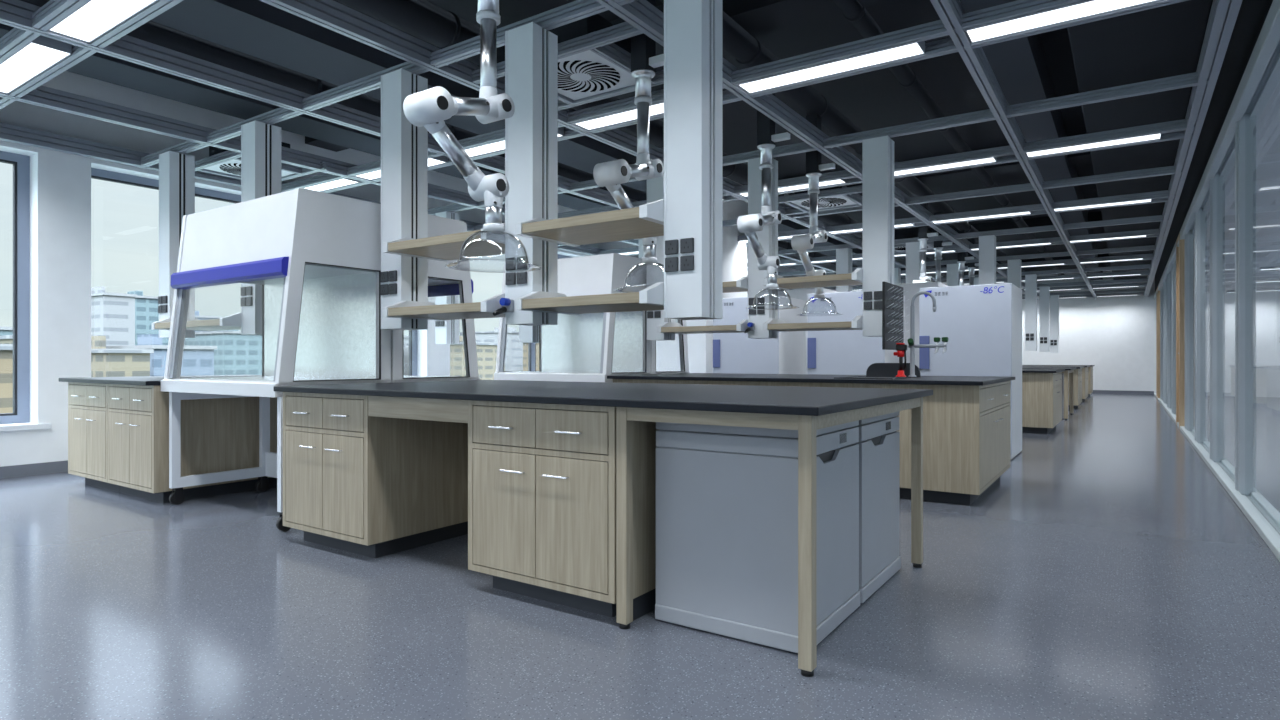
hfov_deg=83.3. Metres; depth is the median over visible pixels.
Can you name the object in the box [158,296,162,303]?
socket
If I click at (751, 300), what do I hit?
socket
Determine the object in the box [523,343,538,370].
building
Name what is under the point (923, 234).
fume arm
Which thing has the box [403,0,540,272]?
fume arm
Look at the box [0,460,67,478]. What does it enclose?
baseboard
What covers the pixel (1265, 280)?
ceiling light
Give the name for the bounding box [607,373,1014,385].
countertop
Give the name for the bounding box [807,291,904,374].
freezer
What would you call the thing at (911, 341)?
faucet
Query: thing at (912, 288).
freezer
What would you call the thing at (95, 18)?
ceiling light
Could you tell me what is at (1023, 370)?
countertop
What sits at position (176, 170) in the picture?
column
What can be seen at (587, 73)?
air diffuser
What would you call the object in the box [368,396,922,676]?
frame
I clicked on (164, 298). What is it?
socket
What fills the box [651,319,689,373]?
fume hood
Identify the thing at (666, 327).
shelf
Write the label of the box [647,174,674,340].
column
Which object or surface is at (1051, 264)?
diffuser
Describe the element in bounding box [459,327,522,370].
building
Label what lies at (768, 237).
column
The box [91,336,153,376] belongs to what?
building
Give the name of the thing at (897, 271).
column
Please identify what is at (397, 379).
tray
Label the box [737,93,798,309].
fume arm
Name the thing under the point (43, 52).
ceiling light
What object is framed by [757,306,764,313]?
socket
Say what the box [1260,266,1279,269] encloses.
ceiling light
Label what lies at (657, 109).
ceiling light
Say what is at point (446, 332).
column
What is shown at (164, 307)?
socket
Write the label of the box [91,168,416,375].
window
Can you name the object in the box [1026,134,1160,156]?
ceiling light
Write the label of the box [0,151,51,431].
window
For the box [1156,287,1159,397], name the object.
door
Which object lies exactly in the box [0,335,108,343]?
building
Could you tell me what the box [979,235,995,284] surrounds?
column
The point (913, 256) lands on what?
column
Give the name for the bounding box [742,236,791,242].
ceiling light
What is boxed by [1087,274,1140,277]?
ceiling light
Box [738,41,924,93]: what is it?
ceiling light
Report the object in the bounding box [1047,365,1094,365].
countertop
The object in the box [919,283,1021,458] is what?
freezer
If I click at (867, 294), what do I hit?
socket
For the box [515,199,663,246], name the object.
shelf
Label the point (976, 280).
column
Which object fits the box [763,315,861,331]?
shelf
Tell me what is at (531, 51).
column
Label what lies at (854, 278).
shelf
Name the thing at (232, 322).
shelf
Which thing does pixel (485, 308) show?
shelf
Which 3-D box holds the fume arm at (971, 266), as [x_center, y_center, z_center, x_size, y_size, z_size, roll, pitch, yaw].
[6.311,-1.363,13.511,0.432,1.883,0.621,0,0,19]
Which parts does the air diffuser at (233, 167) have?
plate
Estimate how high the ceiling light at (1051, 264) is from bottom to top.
0.070 m
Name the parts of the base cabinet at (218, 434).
drawer, door, drawer, door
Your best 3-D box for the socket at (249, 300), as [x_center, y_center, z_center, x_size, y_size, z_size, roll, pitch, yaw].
[-3.019,-0.452,5.557,0.069,0.068,0.016,0,0,34]
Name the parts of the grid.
rail, rail, rail, rail, rail, rail, rail, rail, rail, rail, rail, rail, rail, rail, rail, rail, rail, rail, rail, rail, rail, rail, rail, rail, rail, rail, rail, rail, rail, rail, rail, rail, rail, rail, rail, rail, rail, rail, rail, rail, rail, rail, rail, rail, rail, rail, rail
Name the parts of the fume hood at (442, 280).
sash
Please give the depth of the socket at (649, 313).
7.19 m
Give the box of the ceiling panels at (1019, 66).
[960,0,1102,279]
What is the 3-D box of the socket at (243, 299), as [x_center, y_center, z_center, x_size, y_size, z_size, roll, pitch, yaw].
[-3.090,-0.452,5.605,0.069,0.068,0.016,0,0,34]
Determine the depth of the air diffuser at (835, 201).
8.44 m
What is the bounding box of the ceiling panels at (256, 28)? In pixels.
[150,0,934,282]
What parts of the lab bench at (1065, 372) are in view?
leg, leg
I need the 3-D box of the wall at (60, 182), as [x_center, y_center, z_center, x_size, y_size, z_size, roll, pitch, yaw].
[-0.374,-0.875,13.730,0.300,3.750,28.700,0,0,34]
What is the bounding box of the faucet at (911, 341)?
[907,291,947,376]
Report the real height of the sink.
0.118 m
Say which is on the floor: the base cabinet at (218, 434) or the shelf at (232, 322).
the base cabinet at (218, 434)
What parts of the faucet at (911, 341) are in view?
lever, faucet stem, lever, lever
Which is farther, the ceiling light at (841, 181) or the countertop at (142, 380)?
the ceiling light at (841, 181)
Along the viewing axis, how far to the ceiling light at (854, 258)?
13.51 m
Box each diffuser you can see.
[204,135,293,176]
[548,14,634,99]
[792,171,855,209]
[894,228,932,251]
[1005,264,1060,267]
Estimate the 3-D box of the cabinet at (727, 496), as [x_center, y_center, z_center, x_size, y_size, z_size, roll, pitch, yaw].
[0.474,0.613,2.832,0.608,0.762,0.598,0,0,34]
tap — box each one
[493,298,513,315]
[744,322,754,332]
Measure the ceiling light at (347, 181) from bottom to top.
0.070 m
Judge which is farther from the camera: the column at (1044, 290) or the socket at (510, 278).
the column at (1044, 290)
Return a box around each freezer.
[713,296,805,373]
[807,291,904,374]
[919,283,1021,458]
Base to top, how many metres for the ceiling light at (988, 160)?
0.070 m
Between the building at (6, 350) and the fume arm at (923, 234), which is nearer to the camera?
the fume arm at (923, 234)
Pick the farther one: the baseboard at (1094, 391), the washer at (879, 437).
the baseboard at (1094, 391)
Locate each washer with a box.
[855,411,900,602]
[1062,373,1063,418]
[1068,373,1068,414]
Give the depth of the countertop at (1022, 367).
12.19 m
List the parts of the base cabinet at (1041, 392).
drawer, door, drawer, door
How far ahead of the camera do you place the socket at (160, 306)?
6.39 m
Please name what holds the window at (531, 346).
in the wall at (60, 182)
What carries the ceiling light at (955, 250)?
attached to the grid
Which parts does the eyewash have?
stem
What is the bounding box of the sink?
[834,363,920,379]
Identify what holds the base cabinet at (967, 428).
on the floor
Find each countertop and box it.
[59,375,261,385]
[274,380,932,415]
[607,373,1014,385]
[1022,365,1089,366]
[1022,366,1083,368]
[1022,367,1075,369]
[1022,369,1064,372]
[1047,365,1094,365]
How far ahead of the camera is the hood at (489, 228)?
3.25 m
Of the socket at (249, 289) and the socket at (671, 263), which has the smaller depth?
the socket at (671, 263)
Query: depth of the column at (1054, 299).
20.41 m
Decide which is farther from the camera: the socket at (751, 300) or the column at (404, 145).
the socket at (751, 300)
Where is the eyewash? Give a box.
[894,343,906,376]
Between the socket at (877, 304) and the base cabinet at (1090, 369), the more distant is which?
the base cabinet at (1090, 369)
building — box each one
[0,327,12,335]
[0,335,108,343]
[0,344,12,423]
[91,287,136,345]
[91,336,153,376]
[106,334,216,375]
[127,291,168,344]
[184,330,261,374]
[195,311,222,331]
[404,335,408,375]
[407,336,506,379]
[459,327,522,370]
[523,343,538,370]
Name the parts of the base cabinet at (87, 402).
drawer, door, drawer, door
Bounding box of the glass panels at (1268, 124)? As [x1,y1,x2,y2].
[1207,42,1279,292]
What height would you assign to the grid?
0.130 m
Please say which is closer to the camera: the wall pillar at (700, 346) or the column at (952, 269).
the wall pillar at (700, 346)
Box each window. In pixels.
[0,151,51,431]
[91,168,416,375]
[528,254,570,370]
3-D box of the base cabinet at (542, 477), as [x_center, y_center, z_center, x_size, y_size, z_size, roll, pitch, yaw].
[-0.030,0.586,3.487,0.790,0.828,1.444,0,0,34]
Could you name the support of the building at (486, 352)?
on the ground
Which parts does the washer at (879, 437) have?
control panel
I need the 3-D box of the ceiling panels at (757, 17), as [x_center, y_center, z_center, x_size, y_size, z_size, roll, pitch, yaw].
[-0.248,-2.625,6.090,8.490,0.250,0.400,0,0,34]
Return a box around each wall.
[0,71,857,466]
[996,270,1279,396]
[1154,0,1279,560]
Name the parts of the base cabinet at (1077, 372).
door, door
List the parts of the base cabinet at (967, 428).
drawer, door, door, drawer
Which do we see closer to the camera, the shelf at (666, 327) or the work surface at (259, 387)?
the work surface at (259, 387)
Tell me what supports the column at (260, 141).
hanging from the grid
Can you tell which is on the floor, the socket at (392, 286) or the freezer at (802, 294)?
the freezer at (802, 294)
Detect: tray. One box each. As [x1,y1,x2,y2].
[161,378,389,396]
[395,377,480,381]
[494,372,649,381]
[652,372,689,373]
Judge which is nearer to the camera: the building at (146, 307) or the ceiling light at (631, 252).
the ceiling light at (631, 252)
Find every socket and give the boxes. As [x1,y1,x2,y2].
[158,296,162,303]
[158,305,161,312]
[162,296,167,303]
[162,305,167,312]
[241,287,246,295]
[241,297,245,306]
[246,286,252,295]
[246,297,252,305]
[381,271,388,282]
[381,284,388,294]
[389,270,396,281]
[389,283,396,294]
[505,257,515,269]
[505,273,515,284]
[517,256,526,268]
[517,272,526,283]
[647,311,652,317]
[654,311,660,317]
[665,239,677,254]
[665,257,677,271]
[680,238,693,253]
[680,255,693,270]
[749,298,755,304]
[749,307,755,313]
[757,297,764,304]
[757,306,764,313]
[864,291,871,299]
[864,301,871,309]
[874,291,881,299]
[874,301,881,308]
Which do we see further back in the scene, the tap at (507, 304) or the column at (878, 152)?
the column at (878, 152)
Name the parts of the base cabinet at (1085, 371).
door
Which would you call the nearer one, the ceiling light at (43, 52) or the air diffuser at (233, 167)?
the ceiling light at (43, 52)
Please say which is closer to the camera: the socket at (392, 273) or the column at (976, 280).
the socket at (392, 273)
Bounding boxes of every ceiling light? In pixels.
[0,35,71,93]
[48,0,157,42]
[305,178,359,191]
[355,155,446,179]
[465,127,563,156]
[575,103,663,129]
[621,252,638,254]
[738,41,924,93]
[739,179,845,196]
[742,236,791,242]
[811,258,861,262]
[829,224,913,233]
[894,157,996,175]
[894,250,955,256]
[933,212,1030,223]
[966,0,1159,42]
[971,243,1050,249]
[998,264,1064,268]
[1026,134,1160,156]
[1054,199,1151,210]
[1070,235,1145,242]
[1080,259,1142,263]
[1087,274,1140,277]
[1227,288,1279,292]
[1256,279,1279,282]
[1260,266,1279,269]
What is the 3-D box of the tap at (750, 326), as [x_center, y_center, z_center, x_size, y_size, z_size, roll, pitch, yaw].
[0.988,-0.291,6.529,0.072,0.100,0.114,0,0,34]
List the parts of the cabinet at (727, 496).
control panel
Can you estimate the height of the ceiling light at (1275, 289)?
0.070 m
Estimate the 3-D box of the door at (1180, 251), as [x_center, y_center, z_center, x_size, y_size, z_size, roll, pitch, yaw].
[8.121,-0.420,10.713,0.184,2.840,0.870,0,0,34]
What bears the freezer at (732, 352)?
on the floor
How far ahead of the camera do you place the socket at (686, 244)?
3.35 m
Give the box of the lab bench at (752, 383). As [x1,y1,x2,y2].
[613,379,885,387]
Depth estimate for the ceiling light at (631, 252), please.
12.52 m
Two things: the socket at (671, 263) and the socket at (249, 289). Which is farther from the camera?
the socket at (249, 289)
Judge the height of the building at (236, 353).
30.605 m
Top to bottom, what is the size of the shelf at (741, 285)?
0.109 m
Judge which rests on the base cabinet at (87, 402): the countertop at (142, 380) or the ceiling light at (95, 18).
the countertop at (142, 380)
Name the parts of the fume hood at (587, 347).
panel, panel, panel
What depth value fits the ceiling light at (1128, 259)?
13.50 m
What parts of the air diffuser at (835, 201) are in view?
plate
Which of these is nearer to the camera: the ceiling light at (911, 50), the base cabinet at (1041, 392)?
the ceiling light at (911, 50)
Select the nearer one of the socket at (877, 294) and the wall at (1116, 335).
the socket at (877, 294)
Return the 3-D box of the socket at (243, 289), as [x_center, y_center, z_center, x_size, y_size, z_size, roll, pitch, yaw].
[-3.090,-0.534,5.605,0.069,0.068,0.016,0,0,34]
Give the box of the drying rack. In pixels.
[882,281,908,349]
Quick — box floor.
[0,393,1279,719]
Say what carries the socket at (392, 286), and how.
attached to the column at (404, 145)
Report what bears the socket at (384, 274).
attached to the column at (404, 145)
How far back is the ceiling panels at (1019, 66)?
6.61 m
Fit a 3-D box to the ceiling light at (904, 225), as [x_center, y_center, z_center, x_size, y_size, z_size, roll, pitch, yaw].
[3.245,-1.885,10.149,1.160,0.070,0.196,0,0,34]
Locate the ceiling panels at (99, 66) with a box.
[0,23,861,286]
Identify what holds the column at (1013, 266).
hanging from the grid
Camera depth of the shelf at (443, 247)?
4.29 m
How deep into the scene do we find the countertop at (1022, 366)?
15.09 m
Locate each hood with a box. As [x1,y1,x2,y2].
[161,188,390,530]
[445,223,540,272]
[494,253,650,381]
[614,257,663,292]
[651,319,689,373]
[746,284,798,309]
[796,294,842,315]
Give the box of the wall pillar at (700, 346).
[639,177,746,372]
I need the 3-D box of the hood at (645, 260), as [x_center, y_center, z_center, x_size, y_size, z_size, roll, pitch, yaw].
[0.058,-0.518,4.342,0.432,0.193,0.432,0,0,34]
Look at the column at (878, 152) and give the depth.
5.96 m
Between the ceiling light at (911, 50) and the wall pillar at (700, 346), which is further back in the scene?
the wall pillar at (700, 346)
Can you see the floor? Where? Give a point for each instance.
(1107, 573)
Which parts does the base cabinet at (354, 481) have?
drawer, door, drawer, door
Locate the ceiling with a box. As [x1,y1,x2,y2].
[333,0,1212,276]
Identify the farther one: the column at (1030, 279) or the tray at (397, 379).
the column at (1030, 279)
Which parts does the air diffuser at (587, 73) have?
plate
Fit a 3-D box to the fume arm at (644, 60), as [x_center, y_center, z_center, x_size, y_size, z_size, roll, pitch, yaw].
[0.027,-1.363,4.252,0.432,1.883,0.621,0,0,19]
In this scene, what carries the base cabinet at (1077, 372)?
on the floor
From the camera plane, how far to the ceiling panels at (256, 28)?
5.64 m
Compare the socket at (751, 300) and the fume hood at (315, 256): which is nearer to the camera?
the fume hood at (315, 256)
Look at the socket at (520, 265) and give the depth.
3.94 m
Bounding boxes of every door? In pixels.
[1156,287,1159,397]
[1176,233,1184,428]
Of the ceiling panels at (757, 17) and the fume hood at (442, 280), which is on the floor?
the fume hood at (442, 280)
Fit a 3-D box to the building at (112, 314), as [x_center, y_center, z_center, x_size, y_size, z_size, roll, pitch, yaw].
[-110.348,4.071,147.255,18.600,37.858,5.883,0,0,34]
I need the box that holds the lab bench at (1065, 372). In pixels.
[1062,370,1073,419]
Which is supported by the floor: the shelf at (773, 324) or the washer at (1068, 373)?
the washer at (1068, 373)
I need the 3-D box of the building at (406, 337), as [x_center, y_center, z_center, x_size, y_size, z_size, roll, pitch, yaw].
[-59.934,7.769,177.015,18.600,30.462,12.341,0,0,34]
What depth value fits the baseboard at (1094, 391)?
21.17 m
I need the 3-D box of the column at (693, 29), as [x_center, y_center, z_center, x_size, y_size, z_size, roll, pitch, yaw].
[0.254,-1.020,3.459,0.207,1.640,0.222,0,0,34]
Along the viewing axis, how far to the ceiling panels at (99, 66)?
6.73 m
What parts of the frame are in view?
leg, panel, leg, leg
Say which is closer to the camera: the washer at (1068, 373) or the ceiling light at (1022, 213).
the ceiling light at (1022, 213)
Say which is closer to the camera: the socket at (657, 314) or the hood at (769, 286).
the hood at (769, 286)
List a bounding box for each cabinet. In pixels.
[68,382,119,492]
[108,384,276,502]
[283,392,467,557]
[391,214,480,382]
[468,400,615,616]
[655,420,859,652]
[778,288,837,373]
[886,381,1010,504]
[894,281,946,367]
[1022,372,1061,433]
[1068,368,1081,408]
[1082,367,1088,401]
[1088,366,1092,395]
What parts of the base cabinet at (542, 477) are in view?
handle, drawer, door, handle, handle, handle, drawer, door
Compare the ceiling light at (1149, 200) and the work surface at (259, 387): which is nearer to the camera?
the work surface at (259, 387)
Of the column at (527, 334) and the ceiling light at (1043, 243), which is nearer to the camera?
the column at (527, 334)
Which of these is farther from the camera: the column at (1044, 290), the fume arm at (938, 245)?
the column at (1044, 290)
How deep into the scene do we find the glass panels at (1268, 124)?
8.71 m
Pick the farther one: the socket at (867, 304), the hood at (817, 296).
the hood at (817, 296)
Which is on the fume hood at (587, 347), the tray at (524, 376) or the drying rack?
the tray at (524, 376)
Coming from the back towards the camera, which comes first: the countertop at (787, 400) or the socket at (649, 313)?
the socket at (649, 313)
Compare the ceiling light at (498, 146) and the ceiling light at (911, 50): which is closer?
the ceiling light at (911, 50)
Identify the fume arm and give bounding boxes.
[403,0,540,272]
[593,0,663,292]
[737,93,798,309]
[791,114,842,315]
[913,203,937,282]
[933,212,951,284]
[957,230,973,285]
[968,238,978,284]
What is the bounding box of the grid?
[0,0,1242,299]
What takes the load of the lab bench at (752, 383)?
on the floor
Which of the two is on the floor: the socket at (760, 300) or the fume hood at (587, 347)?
the fume hood at (587, 347)
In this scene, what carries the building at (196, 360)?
on the ground
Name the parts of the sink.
bowl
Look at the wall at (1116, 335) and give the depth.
21.12 m
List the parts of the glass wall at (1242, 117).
post, post, post, post, post, post, post, head rail, post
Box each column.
[158,151,194,337]
[241,120,280,334]
[381,68,427,329]
[435,211,458,343]
[505,22,557,325]
[519,325,538,342]
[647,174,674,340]
[664,0,722,319]
[748,158,777,338]
[836,248,851,291]
[862,135,893,336]
[894,268,900,283]
[906,242,920,282]
[947,264,958,285]
[974,277,978,284]
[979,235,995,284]
[1007,259,1020,288]
[1025,274,1036,350]
[1040,286,1049,351]
[1050,295,1058,352]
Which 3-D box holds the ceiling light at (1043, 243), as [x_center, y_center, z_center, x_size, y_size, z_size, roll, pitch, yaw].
[6.037,-1.885,11.735,1.160,0.070,0.196,0,0,34]
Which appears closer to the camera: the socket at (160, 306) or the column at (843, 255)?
the socket at (160, 306)
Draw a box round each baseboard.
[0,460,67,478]
[1092,390,1153,394]
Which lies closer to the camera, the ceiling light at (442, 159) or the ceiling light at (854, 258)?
the ceiling light at (442, 159)
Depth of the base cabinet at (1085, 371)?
16.95 m
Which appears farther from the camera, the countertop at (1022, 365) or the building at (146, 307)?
the building at (146, 307)
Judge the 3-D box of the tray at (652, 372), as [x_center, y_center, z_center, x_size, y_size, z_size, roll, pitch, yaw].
[-0.260,0.172,8.120,1.450,0.086,0.778,0,0,34]
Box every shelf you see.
[152,313,240,330]
[383,223,504,260]
[383,294,504,320]
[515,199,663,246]
[515,282,663,314]
[657,319,747,333]
[723,276,747,292]
[763,268,861,289]
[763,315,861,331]
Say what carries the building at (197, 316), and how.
on the ground
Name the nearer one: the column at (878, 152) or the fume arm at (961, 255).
the column at (878, 152)
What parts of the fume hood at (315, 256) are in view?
panel, stand frame, sash, stand frame, panel, panel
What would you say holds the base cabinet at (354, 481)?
on the floor
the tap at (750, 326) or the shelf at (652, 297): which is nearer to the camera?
the shelf at (652, 297)
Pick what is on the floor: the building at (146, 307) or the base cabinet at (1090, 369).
the base cabinet at (1090, 369)
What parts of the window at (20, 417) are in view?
frame, sill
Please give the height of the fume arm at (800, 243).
1.883 m
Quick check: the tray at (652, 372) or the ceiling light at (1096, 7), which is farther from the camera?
the tray at (652, 372)
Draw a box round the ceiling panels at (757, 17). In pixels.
[305,0,886,151]
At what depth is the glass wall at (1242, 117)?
6.25 m
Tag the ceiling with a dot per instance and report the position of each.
(876, 99)
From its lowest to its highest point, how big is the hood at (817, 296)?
0.193 m
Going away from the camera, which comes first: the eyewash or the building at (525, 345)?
the eyewash
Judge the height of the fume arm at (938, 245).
1.883 m
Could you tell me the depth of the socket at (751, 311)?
6.56 m
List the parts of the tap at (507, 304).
knob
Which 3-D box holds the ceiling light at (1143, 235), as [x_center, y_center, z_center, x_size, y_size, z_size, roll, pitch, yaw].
[7.138,-1.885,10.988,0.980,0.070,0.196,0,0,34]
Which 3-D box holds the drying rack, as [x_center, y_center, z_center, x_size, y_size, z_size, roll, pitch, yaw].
[2.122,-0.354,5.944,0.076,0.542,0.580,0,0,34]
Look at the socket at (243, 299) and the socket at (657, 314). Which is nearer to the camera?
the socket at (243, 299)
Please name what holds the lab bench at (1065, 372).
on the floor
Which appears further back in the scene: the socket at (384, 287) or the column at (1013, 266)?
the column at (1013, 266)

